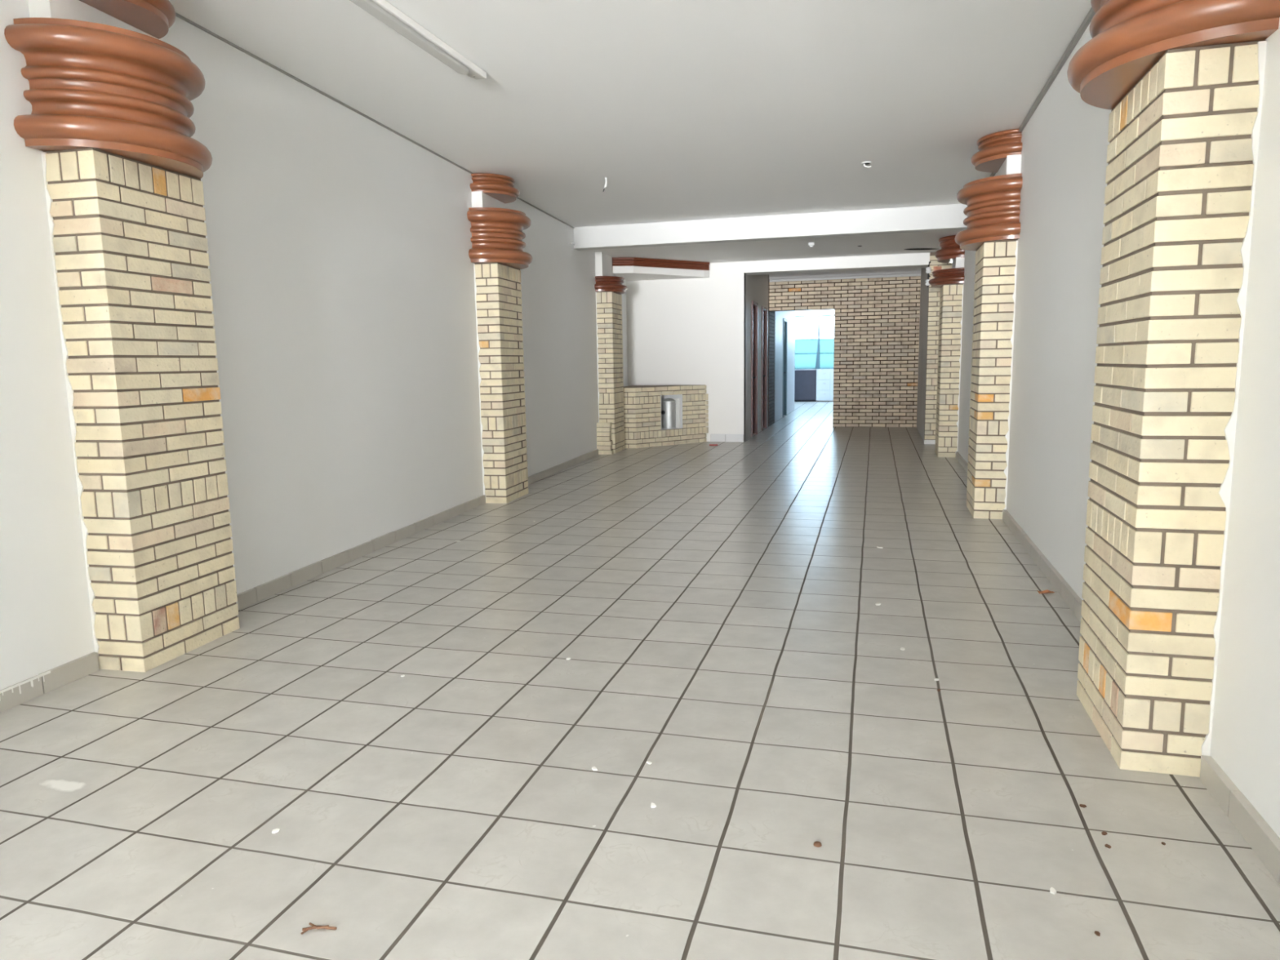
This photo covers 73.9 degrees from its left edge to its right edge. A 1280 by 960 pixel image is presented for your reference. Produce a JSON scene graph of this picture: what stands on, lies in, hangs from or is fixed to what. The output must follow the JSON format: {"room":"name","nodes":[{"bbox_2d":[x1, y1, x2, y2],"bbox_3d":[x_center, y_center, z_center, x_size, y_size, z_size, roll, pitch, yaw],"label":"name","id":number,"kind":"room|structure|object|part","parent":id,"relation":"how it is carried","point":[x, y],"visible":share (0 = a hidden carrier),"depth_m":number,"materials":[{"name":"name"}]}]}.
{"room":"empty commercial space","nodes":[
{"label":"empty commercial space","id":0,"kind":"room"},
{"bbox_2d":[0,0,627,689],"bbox_3d":[-2.732,-0.443,1.824,0.186,2.954,24.207,1,8,12],"label":"wall","id":1,"kind":"structure","parent":0,"point":[341,268],"depth_m":4.97,"materials":[{"name":"white paint"}]},
{"bbox_2d":[0,448,598,713],"bbox_3d":[-1.832,0.457,5.697,0.021,0.081,12.579,1,8,12],"label":"baseboard","id":2,"kind":"structure","parent":1,"relation":"attached to","point":[11,696],"depth_m":4.84,"materials":[{"name":"tile"}]},
{"bbox_2d":[175,12,574,228],"bbox_3d":[-2.966,-1.629,0.144,0.014,0.009,21.184,1,8,12],"label":"trim","id":3,"kind":"structure","parent":1,"relation":"attached to","point":[177,15],"depth_m":5.08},
{"bbox_2d":[573,204,967,250],"bbox_3d":[1.436,-2.945,9.916,4.643,0.270,0.202,1,8,15],"label":"beam","id":4,"kind":"structure","parent":1,"relation":"attached to","point":[940,217],"depth_m":9.79,"materials":[{"name":"paint"}]},
{"bbox_2d":[168,0,1091,227],"bbox_3d":[-1.359,-1.678,-0.193,4.999,0.124,21.359,1,8,15],"label":"ceiling","id":5,"kind":"structure","parent":0,"point":[686,109],"depth_m":5.14,"materials":[{"name":"white paint"}]},
{"bbox_2d":[349,0,486,79],"bbox_3d":[-1.120,-2.185,4.103,0.089,0.057,1.556,1,8,16],"label":"fluorescent light","id":6,"kind":"object","parent":5,"relation":"attached to","point":[384,11],"visible":1,"depth_m":4.17,"materials":[{"name":"plastic"}]},
{"bbox_2d":[861,161,871,168],"bbox_3d":[1.921,-2.671,7.216,0.081,0.045,0.081,1,8,15],"label":"socket","id":7,"kind":"object","parent":5,"relation":"attached to","point":[864,163],"visible":1,"depth_m":7.21,"materials":[{"name":"plastic"}]},
{"bbox_2d":[0,400,1279,959],"bbox_3d":[0.507,0.210,7.953,6.200,0.124,37.386,1,8,15],"label":"floor","id":8,"kind":"structure","parent":0,"point":[722,628],"depth_m":2.70,"materials":[{"name":"tile"}]},
{"bbox_2d":[4,0,239,671],"bbox_3d":[-2.046,-0.671,3.634,0.415,2.889,0.818,1,8,12],"label":"brick pillar","id":9,"kind":"structure","parent":8,"relation":"on","point":[110,100],"depth_m":3.48,"materials":[{"name":"beige brick"}]},
{"bbox_2d":[271,828,279,833],"bbox_3d":[-0.988,0.951,2.305,0.020,0.004,0.014,-8,11,-43],"label":"chip","id":10,"kind":"object","parent":8,"relation":"on","point":[276,830],"visible":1,"depth_m":2.30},
{"bbox_2d":[301,922,337,934],"bbox_3d":[-0.717,1.001,1.892,0.073,0.008,0.038,1,8,15],"label":"twig","id":11,"kind":"object","parent":8,"relation":"on","point":[313,926],"visible":1,"depth_m":1.90,"materials":[{"name":"brown wood"}]},
{"bbox_2d":[466,173,532,503],"bbox_3d":[-1.176,-1.258,7.774,0.415,2.889,0.818,1,8,12],"label":"brick pillar","id":12,"kind":"structure","parent":8,"relation":"on","point":[498,256],"depth_m":7.57,"materials":[{"name":"beige brick"}]},
{"bbox_2d":[598,448,613,454],"bbox_3d":[-0.489,-0.388,11.705,0.236,0.064,0.105,1,8,11],"label":"brick","id":13,"kind":"object","parent":8,"relation":"on","point":[600,451],"visible":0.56,"depth_m":11.65,"materials":[{"name":"beige brick"}]},
{"bbox_2d":[596,444,612,449],"bbox_3d":[-0.510,-0.449,11.695,0.236,0.064,0.105,1,8,11],"label":"brick","id":14,"kind":"object","parent":13,"relation":"on","point":[599,447],"visible":0.56,"depth_m":11.64,"materials":[{"name":"beige brick"}]},
{"bbox_2d":[596,440,613,445],"bbox_3d":[-0.500,-0.512,11.690,0.236,0.064,0.106,1,8,13],"label":"brick","id":15,"kind":"object","parent":14,"relation":"on","point":[598,442],"visible":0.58,"depth_m":11.64,"materials":[{"name":"beige brick"}]},
{"bbox_2d":[596,435,611,440],"bbox_3d":[-0.521,-0.574,11.680,0.236,0.064,0.105,1,8,12],"label":"brick","id":16,"kind":"object","parent":15,"relation":"on","point":[598,437],"visible":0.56,"depth_m":11.63,"materials":[{"name":"beige brick"}]},
{"bbox_2d":[596,431,611,436],"bbox_3d":[-0.517,-0.636,11.677,0.236,0.064,0.106,1,8,13],"label":"brick","id":17,"kind":"object","parent":16,"relation":"on","point":[598,433],"visible":0.56,"depth_m":11.62,"materials":[{"name":"beige brick"}]},
{"bbox_2d":[596,426,611,431],"bbox_3d":[-0.517,-0.698,11.662,0.236,0.064,0.105,1,8,13],"label":"brick","id":18,"kind":"object","parent":17,"relation":"on","point":[598,428],"visible":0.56,"depth_m":11.61,"materials":[{"name":"beige brick"}]},
{"bbox_2d":[596,422,611,426],"bbox_3d":[-0.513,-0.757,11.659,0.236,0.056,0.105,1,8,11],"label":"brick","id":19,"kind":"object","parent":18,"relation":"on","point":[598,424],"visible":0.56,"depth_m":11.60,"materials":[{"name":"beige brick"}]},
{"bbox_2d":[594,252,626,453],"bbox_3d":[-0.346,-1.759,11.864,0.361,2.731,0.722,1,8,12],"label":"brick pillar","id":20,"kind":"structure","parent":8,"relation":"on","point":[609,288],"depth_m":11.64,"materials":[{"name":"beige brick"}]},
{"bbox_2d":[650,802,656,807],"bbox_3d":[0.036,0.920,2.407,0.014,0.004,0.023,-4,8,-19],"label":"chip","id":21,"kind":"object","parent":8,"relation":"on","point":[653,805],"visible":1,"depth_m":2.40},
{"bbox_2d":[622,384,708,448],"bbox_3d":[0.331,-0.971,12.836,1.243,0.884,1.152,1,8,15],"label":"brick wall","id":22,"kind":"structure","parent":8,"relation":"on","point":[642,404],"depth_m":12.66,"materials":[{"name":"beige brick"}]},
{"bbox_2d":[661,398,675,428],"bbox_3d":[0.438,-1.011,12.896,0.205,0.446,0.221,1,8,15],"label":"metal cylinder","id":23,"kind":"object","parent":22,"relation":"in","point":[668,405],"visible":1,"depth_m":12.82,"materials":[{"name":"silver metal"}]},
{"bbox_2d":[672,398,680,427],"bbox_3d":[0.546,-1.020,12.968,0.025,0.440,0.186,-7,10,-37],"label":"panel","id":24,"kind":"object","parent":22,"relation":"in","point":[677,400],"visible":0.64,"depth_m":12.91,"materials":[{"name":"white paint"}]},
{"bbox_2d":[794,369,816,401],"bbox_3d":[4.954,-2.826,25.497,0.632,0.936,0.329,1,8,15],"label":"base cabinet","id":25,"kind":"object","parent":8,"relation":"on","point":[805,380],"visible":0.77,"depth_m":25.35,"materials":[{"name":"black paint"}]},
{"bbox_2d":[813,840,822,847],"bbox_3d":[0.459,0.940,2.195,0.022,0.010,0.021,1,8,15],"label":"seed","id":26,"kind":"object","parent":8,"relation":"on","point":[817,844],"visible":1,"depth_m":2.19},
{"bbox_2d":[816,368,833,400],"bbox_3d":[5.552,-2.836,25.321,0.583,0.924,0.348,1,8,15],"label":"base cabinet","id":27,"kind":"object","parent":8,"relation":"on","point":[824,377],"visible":0.89,"depth_m":25.20,"materials":[{"name":"silver metal"}]},
{"bbox_2d":[815,315,820,368],"bbox_3d":[5.304,-4.103,25.345,0.140,1.562,0.062,1,8,15],"label":"post","id":28,"kind":"object","parent":27,"relation":"on","point":[817,362],"visible":1,"depth_m":25.36,"materials":[{"name":"white metal"}]},
{"bbox_3d":[5.431,-3.127,25.173,0.409,0.291,0.019,1,8,15],"label":"drawer","id":29,"kind":"part","parent":27,"relation":"part of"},
{"bbox_3d":[5.436,-2.823,25.215,0.409,0.298,0.019,1,8,15],"label":"drawer","id":30,"kind":"part","parent":27,"relation":"part of","materials":[{"name":"white wood"}]},
{"bbox_3d":[5.441,-2.516,25.258,0.409,0.298,0.019,1,8,15],"label":"drawer","id":31,"kind":"part","parent":27,"relation":"part of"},
{"bbox_3d":[5.718,-2.813,25.139,0.164,0.911,0.019,1,8,15],"label":"door","id":32,"kind":"part","parent":27,"relation":"part of","materials":[{"name":"white wood"}]},
{"bbox_2d":[924,252,951,444],"bbox_3d":[4.276,-1.874,12.207,0.311,2.716,0.170,1,8,15],"label":"brick pier","id":33,"kind":"object","parent":8,"relation":"on","point":[933,317],"visible":0.44,"depth_m":12.17,"materials":[{"name":"beige brick"}]},
{"bbox_2d":[924,261,931,287],"bbox_3d":[4.066,-2.903,11.993,0.081,0.356,0.094,1,8,15],"label":"insulator","id":34,"kind":"object","parent":33,"relation":"attached to","point":[928,268],"visible":0.92,"depth_m":11.97,"materials":[{"name":"white ceramic"}]},
{"bbox_2d":[928,235,964,457],"bbox_3d":[3.848,-1.674,10.805,0.392,2.718,0.784,1,8,16],"label":"brick pillar","id":35,"kind":"structure","parent":8,"relation":"on","point":[950,282],"depth_m":10.53,"materials":[{"name":"beige brick"}]},
{"bbox_2d":[955,128,1022,519],"bbox_3d":[2.677,-1.172,6.697,0.415,2.889,0.818,1,8,16],"label":"brick pillar","id":36,"kind":"structure","parent":8,"relation":"on","point":[993,211],"depth_m":6.42,"materials":[{"name":"beige brick"}]},
{"bbox_2d":[1036,589,1054,593],"bbox_3d":[2.147,0.592,4.489,0.089,0.016,0.037,0,8,4],"label":"dry leaf","id":37,"kind":"object","parent":8,"relation":"on","point":[1046,591],"visible":1,"depth_m":4.50,"materials":[{"name":"brown plant"}]},
{"bbox_2d":[1049,886,1056,894],"bbox_3d":[0.968,0.963,1.992,0.020,0.004,0.016,-8,10,-40],"label":"chip","id":38,"kind":"object","parent":8,"relation":"on","point":[1052,891],"visible":1,"depth_m":1.99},
{"bbox_2d":[1094,930,1100,936],"bbox_3d":[0.992,0.983,1.842,0.009,0.004,0.014,-2,8,-11],"label":"crumb","id":39,"kind":"object","parent":8,"relation":"on","point":[1097,933],"visible":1,"depth_m":1.84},
{"bbox_2d":[1104,844,1111,848],"bbox_3d":[1.194,0.934,2.169,0.011,0.004,0.014,-6,9,-32],"label":"crumb","id":40,"kind":"object","parent":8,"relation":"on","point":[1108,846],"visible":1,"depth_m":2.17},
{"bbox_2d":[1066,0,1279,777],"bbox_3d":[1.533,-0.594,2.654,0.415,2.889,0.818,1,8,16],"label":"brick pillar","id":41,"kind":"structure","parent":8,"relation":"on","point":[1181,82],"depth_m":2.44,"materials":[{"name":"beige brick"}]},
{"bbox_2d":[626,261,745,441],"bbox_3d":[0.683,-2.079,13.275,1.910,2.945,0.155,1,8,15],"label":"wall","id":42,"kind":"structure","parent":0,"point":[683,331],"depth_m":13.15,"materials":[{"name":"white paint"}]},
{"bbox_2d":[711,434,743,441],"bbox_3d":[1.353,-0.654,13.205,0.515,0.120,0.016,1,8,15],"label":"baseboard","id":43,"kind":"structure","parent":42,"relation":"attached to","point":[714,437],"depth_m":13.19,"materials":[{"name":"white tile"}]},
{"bbox_2d":[743,253,929,275],"bbox_3d":[3.051,-3.279,12.580,2.981,0.329,0.403,1,8,15],"label":"beam","id":44,"kind":"structure","parent":42,"relation":"attached to","point":[913,260],"depth_m":12.47,"materials":[{"name":"white paint"}]},
{"bbox_2d":[743,273,795,440],"bbox_3d":[2.659,-2.610,17.111,0.170,2.883,8.630,1,8,15],"label":"wall","id":45,"kind":"structure","parent":0,"point":[756,291],"depth_m":16.04,"materials":[{"name":"grey paint"}]},
{"bbox_2d":[751,300,758,436],"bbox_3d":[1.860,-1.836,14.121,0.112,2.195,0.651,1,8,15],"label":"door","id":46,"kind":"structure","parent":45,"relation":"in","point":[754,305],"depth_m":14.33,"materials":[{"name":"red wood"}]},
{"bbox_2d":[761,306,767,431],"bbox_3d":[2.208,-2.011,15.380,0.112,2.186,0.682,1,8,15],"label":"door","id":47,"kind":"structure","parent":45,"relation":"in","point":[764,310],"depth_m":15.59,"materials":[{"name":"red wood"}]},
{"bbox_2d":[782,318,787,417],"bbox_3d":[3.173,-2.487,18.876,0.112,2.139,0.744,1,8,15],"label":"door","id":48,"kind":"structure","parent":45,"relation":"in","point":[784,321],"depth_m":19.13,"materials":[{"name":"teal metal"}]},
{"bbox_2d":[591,229,965,262],"bbox_3d":[1.800,-3.221,11.359,5.089,0.254,2.852,1,8,15],"label":"ceiling","id":49,"kind":"structure","parent":0,"point":[891,243],"depth_m":11.38,"materials":[{"name":"white paint"}]},
{"bbox_2d":[612,257,709,280],"bbox_3d":[0.270,-3.114,12.485,1.326,0.216,1.278,1,8,15],"label":"hood","id":50,"kind":"object","parent":49,"relation":"attached to","point":[631,268],"visible":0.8,"depth_m":12.42,"materials":[{"name":"white paint"}]},
{"bbox_3d":[0.319,-3.149,12.375,1.720,0.116,0.178,-5,9,-28],"label":"moulding","id":51,"kind":"part","parent":50,"relation":"part of","materials":[{"name":"red paint"}]},
{"bbox_2d":[808,242,814,247],"bbox_3d":[2.190,-3.004,10.860,0.074,0.053,0.074,1,8,15],"label":"socket","id":52,"kind":"object","parent":49,"relation":"attached to","point":[811,244],"visible":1,"depth_m":10.83,"materials":[{"name":"white plastic"}]},
{"bbox_2d":[903,248,936,249],"bbox_3d":[3.851,-3.156,11.615,0.480,0.028,0.093,-1,8,-1],"label":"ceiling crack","id":53,"kind":"structure","parent":49,"relation":"attached to","point":[910,248],"depth_m":11.59,"materials":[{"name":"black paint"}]},
{"bbox_2d":[795,309,834,315],"bbox_3d":[4.006,-4.326,20.640,6.076,0.124,10.075,1,8,15],"label":"ceiling","id":54,"kind":"structure","parent":0,"point":[824,311],"depth_m":24.13,"materials":[{"name":"white paint"}]},
{"bbox_2d":[795,313,834,400],"bbox_3d":[5.264,-3.677,25.530,5.952,2.604,0.124,1,8,15],"label":"wall","id":55,"kind":"structure","parent":0,"point":[833,313],"depth_m":25.35,"materials":[{"name":"white paint"}]},
{"bbox_2d":[795,315,834,368],"bbox_3d":[5.249,-4.123,25.471,5.968,1.581,0.062,1,8,15],"label":"window","id":56,"kind":"structure","parent":55,"relation":"in","point":[806,336],"depth_m":25.47,"materials":[{"name":"teal glass"}]},
{"bbox_3d":[5.262,-3.783,25.516,5.952,0.884,0.006,1,8,15],"label":"pane","id":57,"kind":"part","parent":56,"relation":"part of","materials":[{"name":"teal glass"}]},
{"bbox_3d":[5.250,-4.555,25.409,5.952,0.676,0.006,1,8,15],"label":"pane","id":58,"kind":"part","parent":56,"relation":"part of","materials":[{"name":"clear glass"}]},
{"bbox_2d":[768,274,920,426],"bbox_3d":[3.721,-2.421,15.618,2.701,2.883,0.186,1,8,15],"label":"wall","id":59,"kind":"structure","parent":0,"point":[876,348],"depth_m":15.42,"materials":[{"name":"beige brick"}]},
{"bbox_2d":[768,267,921,282],"bbox_3d":[3.658,-3.713,15.282,2.660,0.192,0.136,1,8,15],"label":"trim","id":60,"kind":"structure","parent":59,"relation":"attached to","point":[917,271],"depth_m":15.28,"materials":[{"name":"grey paint"}]},
{"bbox_2d":[916,267,928,442],"bbox_3d":[4.700,-2.180,13.758,0.279,2.883,3.100,1,8,15],"label":"wall","id":61,"kind":"structure","parent":0,"point":[924,289],"depth_m":13.63,"materials":[{"name":"grey paint"}]},
{"bbox_2d":[957,17,1279,837],"bbox_3d":[1.288,-0.350,0.678,0.186,2.954,24.058,1,8,16],"label":"wall","id":62,"kind":"structure","parent":0,"point":[1064,141],"depth_m":4.09,"materials":[{"name":"white paint"}]},
{"bbox_2d":[989,7,1095,177],"bbox_3d":[0.772,-1.539,-0.875,0.022,0.030,21.142,1,8,16],"label":"trim","id":63,"kind":"structure","parent":62,"relation":"attached to","point":[1091,14],"depth_m":4.82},
{"bbox_2d":[955,451,1279,884],"bbox_3d":[2.490,0.424,5.432,0.025,0.079,14.338,1,8,16],"label":"baseboard","id":64,"kind":"structure","parent":62,"relation":"attached to","point":[1260,836],"depth_m":2.34,"materials":[{"name":"tile"}]}
]}

